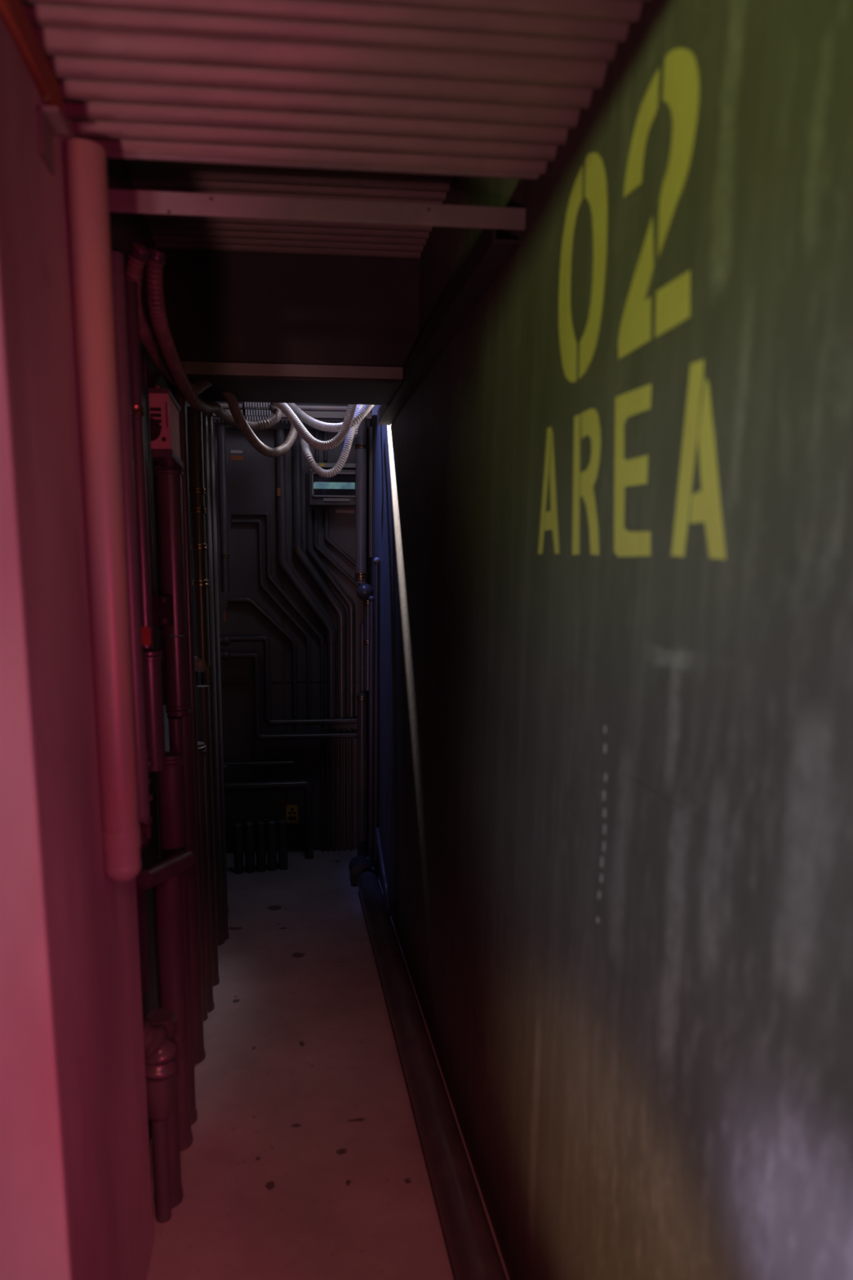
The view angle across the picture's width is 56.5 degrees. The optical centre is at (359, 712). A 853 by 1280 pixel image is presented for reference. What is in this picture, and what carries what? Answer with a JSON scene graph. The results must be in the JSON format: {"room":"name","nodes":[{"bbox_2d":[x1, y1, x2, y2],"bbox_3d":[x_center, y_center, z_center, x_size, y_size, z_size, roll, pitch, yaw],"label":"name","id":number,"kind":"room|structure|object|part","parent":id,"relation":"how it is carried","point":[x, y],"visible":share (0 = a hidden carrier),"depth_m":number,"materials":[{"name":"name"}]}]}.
{"room":"industrial corridor","nodes":[
{"label":"industrial corridor","id":0,"kind":"room"},
{"bbox_2d":[0,3,154,1279],"bbox_3d":[-1.398,-0.042,1.283,1.865,2.850,0.657,-1,10,-6],"label":"wall","id":1,"kind":"structure","parent":0,"point":[76,1192],"depth_m":1.17,"materials":[{"name":"metal"}]},
{"bbox_2d":[0,0,63,117],"bbox_3d":[-0.438,-0.887,0.952,0.014,0.048,0.550,-1,10,-6],"label":"trim","id":2,"kind":"structure","parent":1,"relation":"attached to","point":[12,12],"depth_m":1.07,"materials":[{"name":"red metal"}]},
{"bbox_2d":[35,94,69,174],"bbox_3d":[-0.447,-0.855,1.155,0.030,0.096,0.060,-1,10,-6],"label":"bracket","id":3,"kind":"object","parent":1,"relation":"attached to","point":[51,121],"visible":1,"depth_m":1.15,"materials":[{"name":"red metal"}]},
{"bbox_2d":[62,138,141,882],"bbox_3d":[-0.445,-0.297,1.383,0.071,1.247,0.073,-1,10,-6],"label":"downpipe","id":4,"kind":"object","parent":1,"relation":"attached to","point":[85,163],"visible":0.98,"depth_m":1.34,"materials":[{"name":"metal"}]},
{"bbox_2d":[107,189,525,230],"bbox_3d":[-0.074,-0.976,1.541,0.811,0.039,0.035,-1,10,-6],"label":"beam","id":5,"kind":"structure","parent":1,"relation":"attached to","point":[120,201],"depth_m":1.53,"materials":[{"name":"metal"}]},
{"bbox_2d":[106,158,199,1145],"bbox_3d":[-0.803,-0.646,3.036,0.206,3.450,2.870,-1,10,-6],"label":"wall","id":6,"kind":"structure","parent":0,"point":[126,228],"depth_m":2.35,"materials":[{"name":"metal"}]},
{"bbox_2d":[111,250,150,823],"bbox_3d":[-0.516,-0.351,1.764,0.041,1.242,0.041,-1,10,-6],"label":"pipe","id":7,"kind":"object","parent":6,"relation":"attached to","point":[117,258],"visible":0.71,"depth_m":1.74,"materials":[{"name":"red metal"}]},
{"bbox_2d":[124,280,153,648],"bbox_3d":[-0.528,-0.576,1.885,0.040,0.840,0.046,-1,10,-6],"label":"pipe","id":8,"kind":"object","parent":6,"relation":"attached to","point":[137,408],"visible":0.7,"depth_m":1.87,"materials":[{"name":"metal"}]},
{"bbox_2d":[142,648,151,838],"bbox_3d":[-0.580,-0.350,2.044,0.022,1.400,0.022,-1,10,-6],"label":"pipe","id":9,"kind":"object","parent":6,"relation":"attached to","point":[148,833],"visible":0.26,"depth_m":2.15,"materials":[{"name":"metal"}]},
{"bbox_3d":[-0.606,0.050,2.140,0.008,2.340,0.800,-1,10,-6],"label":"panel","id":10,"kind":"part","parent":6,"relation":"part of","materials":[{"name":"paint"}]},
{"bbox_2d":[142,649,164,771],"bbox_3d":[-0.522,-0.006,1.986,0.062,0.302,0.063,-1,10,-6],"label":"pipe","id":11,"kind":"object","parent":6,"relation":"attached to","point":[152,659],"visible":0.69,"depth_m":1.96,"materials":[{"name":"metal"}]},
{"bbox_2d":[138,739,154,849],"bbox_3d":[-0.540,0.207,1.980,0.056,0.283,0.038,-1,10,-6],"label":"chain","id":12,"kind":"object","parent":11,"relation":"attached to","point":[150,762],"visible":0.33,"depth_m":1.98,"materials":[{"name":"paint"}]},
{"bbox_3d":[-0.543,0.207,1.979,0.042,0.283,0.014,-1,10,-6],"label":"rod","id":13,"kind":"part","parent":12,"relation":"part of","materials":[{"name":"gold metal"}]},
{"bbox_2d":[152,460,167,705],"bbox_3d":[-0.616,-0.396,2.460,0.022,0.750,0.022,-1,10,-6],"label":"pipe","id":14,"kind":"object","parent":6,"relation":"attached to","point":[162,636],"visible":0.46,"depth_m":2.45,"materials":[{"name":"metal"}]},
{"bbox_3d":[-0.682,-0.082,2.910,0.008,2.340,0.730,-1,10,-6],"label":"panel","id":15,"kind":"part","parent":6,"relation":"part of","materials":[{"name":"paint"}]},
{"bbox_2d":[153,458,187,635],"bbox_3d":[-0.553,-0.485,2.329,0.082,0.508,0.084,-1,10,-6],"label":"pipe","id":16,"kind":"object","parent":6,"relation":"attached to","point":[169,481],"visible":0.81,"depth_m":2.30,"materials":[{"name":"metal"}]},
{"bbox_2d":[151,594,173,626],"bbox_3d":[-0.576,-0.300,2.304,0.062,0.090,0.033,-1,10,-6],"label":"clamp","id":17,"kind":"object","parent":16,"relation":"attached to","point":[162,604],"visible":0.98,"depth_m":2.30,"materials":[{"name":"black metal"}]},
{"bbox_3d":[-0.569,-0.328,2.293,0.028,0.028,0.020,-1,10,-6],"label":"knob","id":18,"kind":"part","parent":17,"relation":"part of","materials":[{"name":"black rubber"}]},
{"bbox_3d":[-0.569,-0.269,2.303,0.028,0.028,0.020,-1,10,-6],"label":"knob","id":19,"kind":"part","parent":17,"relation":"part of","materials":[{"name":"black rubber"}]},
{"bbox_2d":[148,384,183,469],"bbox_3d":[-0.525,-0.775,2.153,0.056,0.184,0.235,-1,10,-6],"label":"junction box","id":20,"kind":"object","parent":16,"relation":"attached to","point":[164,409],"visible":0.98,"depth_m":2.05,"materials":[{"name":"paint"}]},
{"bbox_3d":[-0.516,-0.755,2.044,0.050,0.138,0.005,-1,10,-6],"label":"plate","id":21,"kind":"part","parent":20,"relation":"part of","materials":[{"name":"metal"}]},
{"bbox_2d":[164,635,191,715],"bbox_3d":[-0.553,-0.113,2.393,0.074,0.238,0.076,-1,10,-6],"label":"pipe","id":22,"kind":"object","parent":6,"relation":"attached to","point":[175,646],"visible":1,"depth_m":2.37,"materials":[{"name":"metal"}]},
{"bbox_2d":[168,716,187,849],"bbox_3d":[-0.577,0.249,2.452,0.073,0.475,0.048,-1,10,-6],"label":"pipe","id":23,"kind":"object","parent":6,"relation":"attached to","point":[175,724],"visible":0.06,"depth_m":2.41,"materials":[{"name":"metal"}]},
{"bbox_3d":[-0.753,-0.204,3.621,0.008,2.340,0.680,-1,10,-6],"label":"panel","id":24,"kind":"part","parent":6,"relation":"part of","materials":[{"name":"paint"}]},
{"bbox_2d":[190,405,225,945],"bbox_3d":[-0.636,-0.097,3.325,0.077,2.270,0.079,-1,10,-6],"label":"pipe","id":25,"kind":"object","parent":6,"relation":"attached to","point":[208,677],"visible":0.25,"depth_m":3.31,"materials":[{"name":"metal"}]},
{"bbox_2d":[216,425,229,621],"bbox_3d":[-0.710,-0.985,4.138,0.050,0.998,0.063,-1,10,-6],"label":"pipe","id":26,"kind":"object","parent":6,"relation":"attached to","point":[221,444],"visible":1,"depth_m":4.11,"materials":[{"name":"metal"}]},
{"bbox_2d":[220,635,230,645],"bbox_3d":[-0.750,-0.386,4.243,0.116,0.052,0.052,-1,10,-6],"label":"pipe fitting","id":27,"kind":"object","parent":6,"relation":"attached to","point":[225,641],"visible":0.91,"depth_m":4.23,"materials":[{"name":"paint"}]},
{"bbox_2d":[220,650,230,660],"bbox_3d":[-0.752,-0.308,4.256,0.116,0.052,0.052,-1,10,-6],"label":"pipe fitting","id":28,"kind":"object","parent":6,"relation":"attached to","point":[225,655],"visible":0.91,"depth_m":4.24,"materials":[{"name":"paint"}]},
{"bbox_2d":[213,401,369,853],"bbox_3d":[-0.393,-0.887,4.444,0.900,3.450,0.106,-1,10,-6],"label":"wall","id":29,"kind":"structure","parent":0,"point":[251,486],"depth_m":4.47,"materials":[{"name":"metal"}]},
{"bbox_2d":[231,449,242,453],"bbox_3d":[-0.663,-1.414,4.272,0.064,0.016,0.003,-1,10,-6],"label":"sticker","id":30,"kind":"object","parent":29,"relation":"attached to","point":[232,451],"visible":1,"depth_m":4.27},
{"bbox_2d":[231,455,244,460],"bbox_3d":[-0.661,-1.382,4.277,0.070,0.024,0.003,-1,10,-6],"label":"sticker","id":31,"kind":"object","parent":29,"relation":"attached to","point":[233,457],"visible":1,"depth_m":4.28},
{"bbox_3d":[-0.630,-0.906,4.368,0.385,1.488,0.008,-1,10,-6],"label":"panel","id":32,"kind":"part","parent":29,"relation":"part of","materials":[{"name":"paint"}]},
{"bbox_3d":[-0.630,0.323,4.578,0.385,0.980,0.008,-1,10,-6],"label":"panel","id":33,"kind":"part","parent":29,"relation":"part of","materials":[{"name":"paint"}]},
{"bbox_2d":[223,760,293,766],"bbox_3d":[-0.591,0.291,4.517,0.433,0.024,0.024,-1,10,-6],"label":"pipe","id":34,"kind":"object","parent":29,"relation":"attached to","point":[275,762],"visible":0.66,"depth_m":4.51,"materials":[{"name":"metal"}]},
{"bbox_2d":[228,596,297,716],"bbox_3d":[-0.535,-0.312,4.453,0.375,0.676,0.034,-1,10,-6],"label":"pipe","id":35,"kind":"object","parent":29,"relation":"attached to","point":[253,603],"visible":1,"depth_m":4.44,"materials":[{"name":"metal"}]},
{"bbox_2d":[231,519,311,717],"bbox_3d":[-0.483,-0.518,4.426,0.423,1.108,0.027,-1,10,-6],"label":"pipe","id":36,"kind":"object","parent":29,"relation":"attached to","point":[258,522],"visible":1,"depth_m":4.40,"materials":[{"name":"metal"}]},
{"bbox_2d":[213,418,342,431],"bbox_3d":[-0.440,-1.547,4.243,0.770,0.047,0.050,-1,10,-6],"label":"rail","id":37,"kind":"object","parent":29,"relation":"attached to","point":[281,424],"visible":0.23,"depth_m":4.23,"materials":[{"name":"metal"}]},
{"bbox_2d":[231,511,324,717],"bbox_3d":[-0.444,-0.538,4.426,0.499,1.150,0.027,-1,10,-6],"label":"pipe","id":38,"kind":"object","parent":29,"relation":"attached to","point":[266,514],"visible":1,"depth_m":4.41,"materials":[{"name":"metal"}]},
{"bbox_2d":[286,804,297,822],"bbox_3d":[-0.394,0.596,4.642,0.069,0.108,0.004,-1,10,-6],"label":"sticker","id":39,"kind":"object","parent":29,"relation":"attached to","point":[291,810],"visible":0.98,"depth_m":4.64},
{"bbox_3d":[-0.394,0.620,4.645,0.048,0.021,0.001,-1,10,-6],"label":"text panel","id":40,"kind":"part","parent":39,"relation":"part of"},
{"bbox_2d":[228,635,357,725],"bbox_3d":[-0.364,-0.181,4.434,0.719,0.512,0.038,-1,10,-6],"label":"pipe","id":41,"kind":"object","parent":29,"relation":"attached to","point":[265,640],"visible":0.98,"depth_m":4.43,"materials":[{"name":"metal"}]},
{"bbox_2d":[230,652,357,740],"bbox_3d":[-0.383,-0.094,4.447,0.757,0.502,0.038,-1,10,-6],"label":"pipe","id":42,"kind":"object","parent":29,"relation":"attached to","point":[255,656],"visible":0.95,"depth_m":4.45,"materials":[{"name":"metal"}]},
{"bbox_2d":[275,429,336,718],"bbox_3d":[-0.291,-0.749,4.392,0.328,1.575,0.058,-1,10,-6],"label":"pipe","id":43,"kind":"object","parent":29,"relation":"attached to","point":[284,566],"visible":1,"depth_m":4.37,"materials":[{"name":"metal"}]},
{"bbox_2d":[315,430,319,460],"bbox_3d":[-0.230,-1.477,4.289,0.021,0.201,0.021,-1,10,-6],"label":"pipe","id":44,"kind":"object","parent":29,"relation":"attached to","point":[317,451],"visible":0.34,"depth_m":4.29,"materials":[{"name":"metal"}]},
{"bbox_2d":[292,435,346,718],"bbox_3d":[-0.218,-0.750,4.399,0.299,1.577,0.060,-1,10,-6],"label":"pipe","id":45,"kind":"object","parent":29,"relation":"attached to","point":[297,540],"visible":0.99,"depth_m":4.38,"materials":[{"name":"metal"}]},
{"bbox_2d":[320,728,324,851],"bbox_3d":[-0.214,0.458,4.624,0.023,0.738,0.023,-1,10,-6],"label":"pipe","id":46,"kind":"object","parent":29,"relation":"attached to","point":[322,731],"visible":1,"depth_m":4.62,"materials":[{"name":"metal"}]},
{"bbox_3d":[-0.183,-0.913,4.411,0.488,1.488,0.008,-1,10,-6],"label":"panel","id":47,"kind":"part","parent":29,"relation":"part of","materials":[{"name":"paint"}]},
{"bbox_2d":[323,431,327,460],"bbox_3d":[-0.183,-1.478,4.293,0.021,0.201,0.021,-1,10,-6],"label":"pipe","id":48,"kind":"object","parent":29,"relation":"attached to","point":[325,433],"visible":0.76,"depth_m":4.29,"materials":[{"name":"metal"}]},
{"bbox_3d":[-0.183,0.315,4.621,0.488,0.980,0.008,-1,10,-6],"label":"panel","id":49,"kind":"part","parent":29,"relation":"part of","materials":[{"name":"paint"}]},
{"bbox_2d":[325,728,330,851],"bbox_3d":[-0.183,0.458,4.627,0.023,0.737,0.023,-1,10,-6],"label":"pipe","id":50,"kind":"object","parent":29,"relation":"attached to","point":[327,731],"visible":1,"depth_m":4.62,"materials":[{"name":"metal"}]},
{"bbox_2d":[305,473,355,717],"bbox_3d":[-0.158,-0.641,4.431,0.272,1.355,0.041,-1,10,-6],"label":"pipe","id":51,"kind":"object","parent":29,"relation":"attached to","point":[312,553],"visible":0.98,"depth_m":4.42,"materials":[{"name":"metal"}]},
{"bbox_2d":[308,462,355,506],"bbox_3d":[-0.141,-1.238,4.295,0.264,0.218,0.118,-1,10,-6],"label":"display box","id":52,"kind":"object","parent":29,"relation":"attached to","point":[339,490],"visible":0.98,"depth_m":4.25,"materials":[{"name":"paint"}]},
{"bbox_3d":[-0.132,-1.227,4.245,0.243,0.128,0.014,-1,10,-6],"label":"frame","id":53,"kind":"part","parent":52,"relation":"part of","materials":[{"name":"grey paint"}]},
{"bbox_3d":[-0.121,-1.150,4.261,0.144,0.014,0.010,-1,10,-6],"label":"label plate","id":54,"kind":"part","parent":52,"relation":"part of","materials":[{"name":"grey paint"}]},
{"bbox_2d":[330,728,335,851],"bbox_3d":[-0.151,0.457,4.630,0.023,0.736,0.023,-1,10,-6],"label":"pipe","id":55,"kind":"object","parent":29,"relation":"attached to","point":[332,731],"visible":1,"depth_m":4.63,"materials":[{"name":"metal"}]},
{"bbox_2d":[313,509,359,587],"bbox_3d":[-0.123,-0.911,4.394,0.263,0.430,0.027,-1,10,-6],"label":"pipe","id":56,"kind":"object","parent":29,"relation":"attached to","point":[317,547],"visible":1,"depth_m":4.38,"materials":[{"name":"metal"}]},
{"bbox_2d":[336,728,341,851],"bbox_3d":[-0.120,0.457,4.633,0.023,0.736,0.023,-1,10,-6],"label":"pipe","id":57,"kind":"object","parent":29,"relation":"attached to","point":[338,731],"visible":1,"depth_m":4.62,"materials":[{"name":"metal"}]},
{"bbox_2d":[324,509,355,567],"bbox_3d":[-0.090,-0.963,4.389,0.209,0.328,0.027,-1,10,-6],"label":"pipe","id":58,"kind":"object","parent":29,"relation":"attached to","point":[326,537],"visible":1,"depth_m":4.37,"materials":[{"name":"metal"}]},
{"bbox_2d":[342,728,346,851],"bbox_3d":[-0.085,0.457,4.637,0.023,0.735,0.023,-1,10,-6],"label":"pipe","id":59,"kind":"object","parent":29,"relation":"attached to","point":[344,731],"visible":1,"depth_m":4.63,"materials":[{"name":"metal"}]},
{"bbox_2d":[335,510,355,513],"bbox_3d":[-0.077,-1.118,4.381,0.106,0.017,0.003,-1,10,-6],"label":"sticker","id":60,"kind":"object","parent":29,"relation":"attached to","point":[336,511],"visible":1,"depth_m":4.38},
{"bbox_2d":[348,728,352,850],"bbox_3d":[-0.051,0.457,4.640,0.023,0.734,0.023,-1,10,-6],"label":"pipe","id":61,"kind":"object","parent":29,"relation":"attached to","point":[350,731],"visible":1,"depth_m":4.63,"materials":[{"name":"metal"}]},
{"bbox_2d":[146,848,509,1279],"bbox_3d":[-0.054,1.524,0.816,6.400,0.080,8.100,-1,10,-6],"label":"floor","id":62,"kind":"structure","parent":0,"point":[305,1159],"depth_m":2.37,"materials":[{"name":"concrete"}]},
{"bbox_2d":[151,1118,171,1222],"bbox_3d":[-0.497,1.136,1.980,0.040,0.293,0.040,-1,10,-6],"label":"pipe","id":63,"kind":"object","parent":62,"relation":"on","point":[159,1131],"visible":0.76,"depth_m":1.97,"materials":[{"name":"metal"}]},
{"bbox_2d":[142,1017,177,1121],"bbox_3d":[-0.509,0.869,1.933,0.132,0.268,0.094,-1,10,-6],"label":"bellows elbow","id":64,"kind":"object","parent":63,"relation":"attached to","point":[161,1050],"visible":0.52,"depth_m":1.91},
{"bbox_2d":[145,1008,183,1208],"bbox_3d":[-0.498,1.014,2.020,0.077,0.520,0.079,-1,10,-6],"label":"pipe","id":65,"kind":"object","parent":62,"relation":"on","point":[166,1016],"visible":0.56,"depth_m":2.01,"materials":[{"name":"metal"}]},
{"bbox_2d":[153,859,193,1151],"bbox_3d":[-0.518,0.821,2.199,0.081,0.840,0.084,-1,10,-6],"label":"pipe","id":66,"kind":"object","parent":62,"relation":"on","point":[168,893],"visible":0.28,"depth_m":2.15,"materials":[{"name":"metal"}]},
{"bbox_2d":[136,849,195,889],"bbox_3d":[-0.499,0.405,2.051,0.048,0.074,0.234,2,10,14],"label":"pipe","id":67,"kind":"object","parent":66,"relation":"attached to","point":[159,872],"visible":0.96,"depth_m":2.00,"materials":[{"name":"metal"}]},
{"bbox_2d":[156,751,197,1124],"bbox_3d":[-0.525,0.666,2.274,0.081,1.120,0.084,-1,10,-6],"label":"pipe","id":68,"kind":"object","parent":62,"relation":"on","point":[170,780],"visible":0.52,"depth_m":2.19,"materials":[{"name":"metal"}]},
{"bbox_2d":[166,706,205,1063],"bbox_3d":[-0.560,0.575,2.571,0.081,1.200,0.084,-1,10,-6],"label":"pipe","id":69,"kind":"object","parent":62,"relation":"on","point":[199,1051],"visible":0.38,"depth_m":2.55,"materials":[{"name":"metal"}]},
{"bbox_2d":[175,364,208,1020],"bbox_3d":[-0.575,0.007,2.717,0.035,2.270,0.035,-1,10,-6],"label":"pipe","id":70,"kind":"object","parent":62,"relation":"on","point":[180,398],"visible":0.47,"depth_m":2.67,"materials":[{"name":"metal"}]},
{"bbox_2d":[197,741,214,1012],"bbox_3d":[-0.583,0.611,2.891,0.077,1.020,0.079,-1,10,-6],"label":"pipe","id":71,"kind":"object","parent":62,"relation":"on","point":[202,748],"visible":0.47,"depth_m":2.87,"materials":[{"name":"metal"}]},
{"bbox_2d":[195,684,219,985],"bbox_3d":[-0.587,0.490,3.063,0.054,1.200,0.054,-1,10,-6],"label":"pipe","id":72,"kind":"object","parent":62,"relation":"on","point":[202,691],"visible":0.57,"depth_m":3.02,"materials":[{"name":"metal"}]},
{"bbox_2d":[186,406,210,672],"bbox_3d":[-0.584,-0.610,2.845,0.073,0.933,0.066,-1,10,-6],"label":"pipe","id":73,"kind":"object","parent":72,"relation":"attached to","point":[197,489],"visible":0.94,"depth_m":2.82,"materials":[{"name":"metal"}]},
{"bbox_2d":[208,413,229,939],"bbox_3d":[-0.617,-0.104,3.366,0.062,2.270,0.062,-1,10,-6],"label":"pipe","id":74,"kind":"object","parent":62,"relation":"on","point":[211,433],"visible":0.41,"depth_m":3.34,"materials":[{"name":"metal"}]},
{"bbox_2d":[213,422,229,912],"bbox_3d":[-0.670,-0.151,3.639,0.077,2.270,0.079,-1,10,-6],"label":"pipe","id":75,"kind":"object","parent":62,"relation":"on","point":[213,422],"visible":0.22,"depth_m":3.61,"materials":[{"name":"metal"}]},
{"bbox_2d":[232,822,244,874],"bbox_3d":[-0.661,0.739,4.322,0.052,0.286,0.052,-1,10,-6],"label":"pipe","id":76,"kind":"object","parent":62,"relation":"on","point":[237,827],"visible":1,"depth_m":4.30,"materials":[{"name":"metal"}]},
{"bbox_2d":[244,821,254,873],"bbox_3d":[-0.602,0.736,4.337,0.052,0.286,0.052,-1,10,-6],"label":"pipe","id":77,"kind":"object","parent":62,"relation":"on","point":[248,826],"visible":1,"depth_m":4.32,"materials":[{"name":"metal"}]},
{"bbox_2d":[255,820,266,871],"bbox_3d":[-0.542,0.734,4.353,0.052,0.286,0.052,-1,10,-6],"label":"pipe","id":78,"kind":"object","parent":62,"relation":"on","point":[260,825],"visible":1,"depth_m":4.33,"materials":[{"name":"metal"}]},
{"bbox_2d":[224,779,314,858],"bbox_3d":[-0.530,0.615,4.518,0.540,0.464,0.055,-1,10,-6],"label":"pipe","id":79,"kind":"object","parent":62,"relation":"on","point":[308,788],"visible":0.96,"depth_m":4.48,"materials":[{"name":"metal"}]},
{"bbox_2d":[266,819,276,871],"bbox_3d":[-0.483,0.731,4.369,0.052,0.286,0.052,-1,10,-6],"label":"pipe","id":80,"kind":"object","parent":62,"relation":"on","point":[271,824],"visible":1,"depth_m":4.35,"materials":[{"name":"metal"}]},
{"bbox_2d":[277,818,288,870],"bbox_3d":[-0.423,0.728,4.384,0.052,0.286,0.052,-1,10,-6],"label":"pipe","id":81,"kind":"object","parent":62,"relation":"on","point":[282,823],"visible":1,"depth_m":4.36,"materials":[{"name":"metal"}]},
{"bbox_2d":[348,855,373,885],"bbox_3d":[0.010,0.841,4.206,0.126,0.130,0.132,-1,10,-6],"label":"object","id":82,"kind":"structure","parent":62,"relation":"on","point":[358,864],"depth_m":4.14,"materials":[{"name":"black rubber"}]},
{"bbox_2d":[374,827,386,897],"bbox_3d":[0.115,0.787,4.006,0.026,0.306,0.398,-1,10,-6],"label":"pipe","id":83,"kind":"object","parent":62,"relation":"on","point":[377,831],"visible":0.7,"depth_m":4.01,"materials":[{"name":"metal"}]},
{"bbox_2d":[376,842,391,915],"bbox_3d":[0.120,0.821,3.956,0.026,0.257,0.407,-1,10,-6],"label":"pipe","id":84,"kind":"object","parent":62,"relation":"on","point":[386,889],"visible":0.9,"depth_m":3.81,"materials":[{"name":"metal"}]},
{"bbox_2d":[357,871,506,1279],"bbox_3d":[0.204,1.146,2.451,0.112,0.114,3.385,-1,10,-6],"label":"pipe","id":85,"kind":"object","parent":62,"relation":"on","point":[473,1252],"visible":1,"depth_m":2.23,"materials":[{"name":"metal"}]},
{"bbox_2d":[19,0,651,404],"bbox_3d":[-0.859,-1.716,2.363,3.200,1.215,3.820,-1,10,-6],"label":"ceiling","id":86,"kind":"structure","parent":0,"point":[373,100],"depth_m":1.32,"materials":[{"name":"metal"}]},
{"bbox_2d":[124,242,297,457],"bbox_3d":[-0.465,-1.185,2.852,0.203,0.336,2.170,1,10,6],"label":"corrugated hose","id":87,"kind":"object","parent":86,"relation":"hanging from","point":[139,255],"visible":0.62,"depth_m":2.30,"materials":[{"name":"paint"}]},
{"bbox_2d":[145,248,282,431],"bbox_3d":[-0.503,-1.166,2.774,0.212,0.253,1.928,1,10,3],"label":"corrugated hose","id":88,"kind":"object","parent":86,"relation":"hanging from","point":[157,259],"visible":0.94,"depth_m":2.08,"materials":[{"name":"paint"}]},
{"bbox_2d":[242,402,272,421],"bbox_3d":[-0.495,-1.493,3.893,0.159,0.116,0.035,-1,10,-6],"label":"corrugated hose","id":89,"kind":"object","parent":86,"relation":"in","point":[251,411],"visible":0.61,"depth_m":3.88,"materials":[{"name":"grey plastic"}]},
{"bbox_3d":[-0.255,-1.210,2.953,0.900,0.020,0.370,-1,10,-6],"label":"panel","id":90,"kind":"part","parent":86,"relation":"part of","materials":[{"name":"grey metal"}]},
{"bbox_2d":[270,402,356,450],"bbox_3d":[-0.226,-1.283,3.477,0.419,0.273,0.193,3,10,17],"label":"corrugated hose","id":91,"kind":"object","parent":86,"relation":"hanging from","point":[285,408],"visible":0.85,"depth_m":3.41,"materials":[{"name":"paint"}]},
{"bbox_2d":[286,403,374,432],"bbox_3d":[-0.164,-1.382,3.633,0.478,0.194,0.142,3,10,17],"label":"corrugated hose","id":92,"kind":"object","parent":86,"relation":"hanging from","point":[365,410],"visible":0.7,"depth_m":3.59,"materials":[{"name":"paint"}]},
{"bbox_2d":[297,404,364,478],"bbox_3d":[-0.167,-1.282,3.677,0.345,0.389,0.261,2,10,13],"label":"corrugated hose","id":93,"kind":"object","parent":86,"relation":"hanging from","point":[326,473],"visible":0.69,"depth_m":3.59,"materials":[{"name":"paint"}]},
{"bbox_2d":[353,420,361,438],"bbox_3d":[0.007,-1.423,3.797,0.121,0.206,0.054,-9,13,-43],"label":"corrugated hose","id":94,"kind":"object","parent":86,"relation":"hanging from","point":[358,424],"visible":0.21,"depth_m":3.77,"materials":[{"name":"paint"}]},
{"bbox_2d":[369,0,852,1279],"bbox_3d":[0.326,-0.528,2.348,0.122,3.450,4.480,-1,10,-6],"label":"wall","id":95,"kind":"structure","parent":0,"point":[612,517],"depth_m":1.08,"materials":[{"name":"metal"}]},
{"bbox_2d":[181,361,402,379],"bbox_3d":[-0.232,-1.194,2.757,0.777,0.040,0.025,-1,10,-6],"label":"beam","id":96,"kind":"structure","parent":95,"relation":"attached to","point":[190,367],"depth_m":2.75,"materials":[{"name":"grey metal"}]},
{"bbox_2d":[213,409,371,420],"bbox_3d":[-0.377,-1.578,4.157,0.890,0.046,0.040,-1,10,-6],"label":"beam","id":97,"kind":"structure","parent":95,"relation":"attached to","point":[315,415],"depth_m":4.16,"materials":[{"name":"grey metal"}]},
{"bbox_2d":[218,403,372,412],"bbox_3d":[-0.359,-1.540,3.982,0.880,0.028,0.028,-1,10,-6],"label":"trim","id":98,"kind":"structure","parent":95,"relation":"attached to","point":[304,407],"depth_m":3.99,"materials":[{"name":"grey paint"}]},
{"bbox_2d":[356,692,368,857],"bbox_3d":[0.018,0.364,4.509,0.065,0.962,0.067,-1,10,-6],"label":"pipe","id":99,"kind":"object","parent":95,"relation":"attached to","point":[362,697],"visible":0.97,"depth_m":4.48,"materials":[{"name":"metal"}]},
{"bbox_2d":[360,622,364,693],"bbox_3d":[0.019,0.162,4.535,0.032,1.350,0.032,-1,10,-6],"label":"pipe","id":100,"kind":"object","parent":95,"relation":"attached to","point":[362,690],"visible":0.2,"depth_m":4.44,"materials":[{"name":"metal"}]},
{"bbox_2d":[355,416,373,600],"bbox_3d":[0.029,-1.096,4.243,0.100,0.978,0.123,-1,10,-6],"label":"pipe","id":101,"kind":"object","parent":95,"relation":"attached to","point":[364,590],"visible":0.96,"depth_m":4.25,"materials":[{"name":"metal"}]},
{"bbox_2d":[363,600,368,690],"bbox_3d":[0.051,-0.374,4.365,0.058,0.500,0.060,-1,10,-6],"label":"pipe","id":102,"kind":"object","parent":95,"relation":"attached to","point":[366,603],"visible":0.52,"depth_m":4.35,"materials":[{"name":"metal"}]},
{"bbox_2d":[368,426,372,557],"bbox_3d":[0.070,-1.194,4.288,0.033,0.684,0.033,-1,10,-6],"label":"pipe","id":103,"kind":"object","parent":95,"relation":"attached to","point":[370,428],"visible":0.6,"depth_m":4.27,"materials":[{"name":"metal"}]},
{"bbox_2d":[368,595,374,866],"bbox_3d":[0.067,0.121,4.309,0.034,1.507,0.034,-1,10,-6],"label":"pipe","id":104,"kind":"object","parent":95,"relation":"attached to","point":[371,806],"visible":0.96,"depth_m":4.29,"materials":[{"name":"metal"}]},
{"bbox_2d":[372,404,378,417],"bbox_3d":[0.049,-1.567,3.940,0.105,0.160,0.046,-1,10,-6],"label":"bracket","id":105,"kind":"object","parent":95,"relation":"attached to","point":[375,407],"visible":0.17,"depth_m":3.93,"materials":[{"name":"blue metal"}]},
{"bbox_2d":[373,557,380,877],"bbox_3d":[0.090,0.056,4.116,0.034,1.702,0.034,-1,10,-6],"label":"pipe","id":106,"kind":"object","parent":95,"relation":"attached to","point":[376,560],"visible":0.94,"depth_m":4.09,"materials":[{"name":"metal"}]},
{"bbox_2d":[377,228,521,425],"bbox_3d":[0.206,-1.149,2.558,0.059,0.058,1.955,-1,10,-6],"label":"beam","id":107,"kind":"structure","parent":95,"relation":"attached to","point":[488,256],"depth_m":2.04,"materials":[{"name":"grey metal"}]}
]}

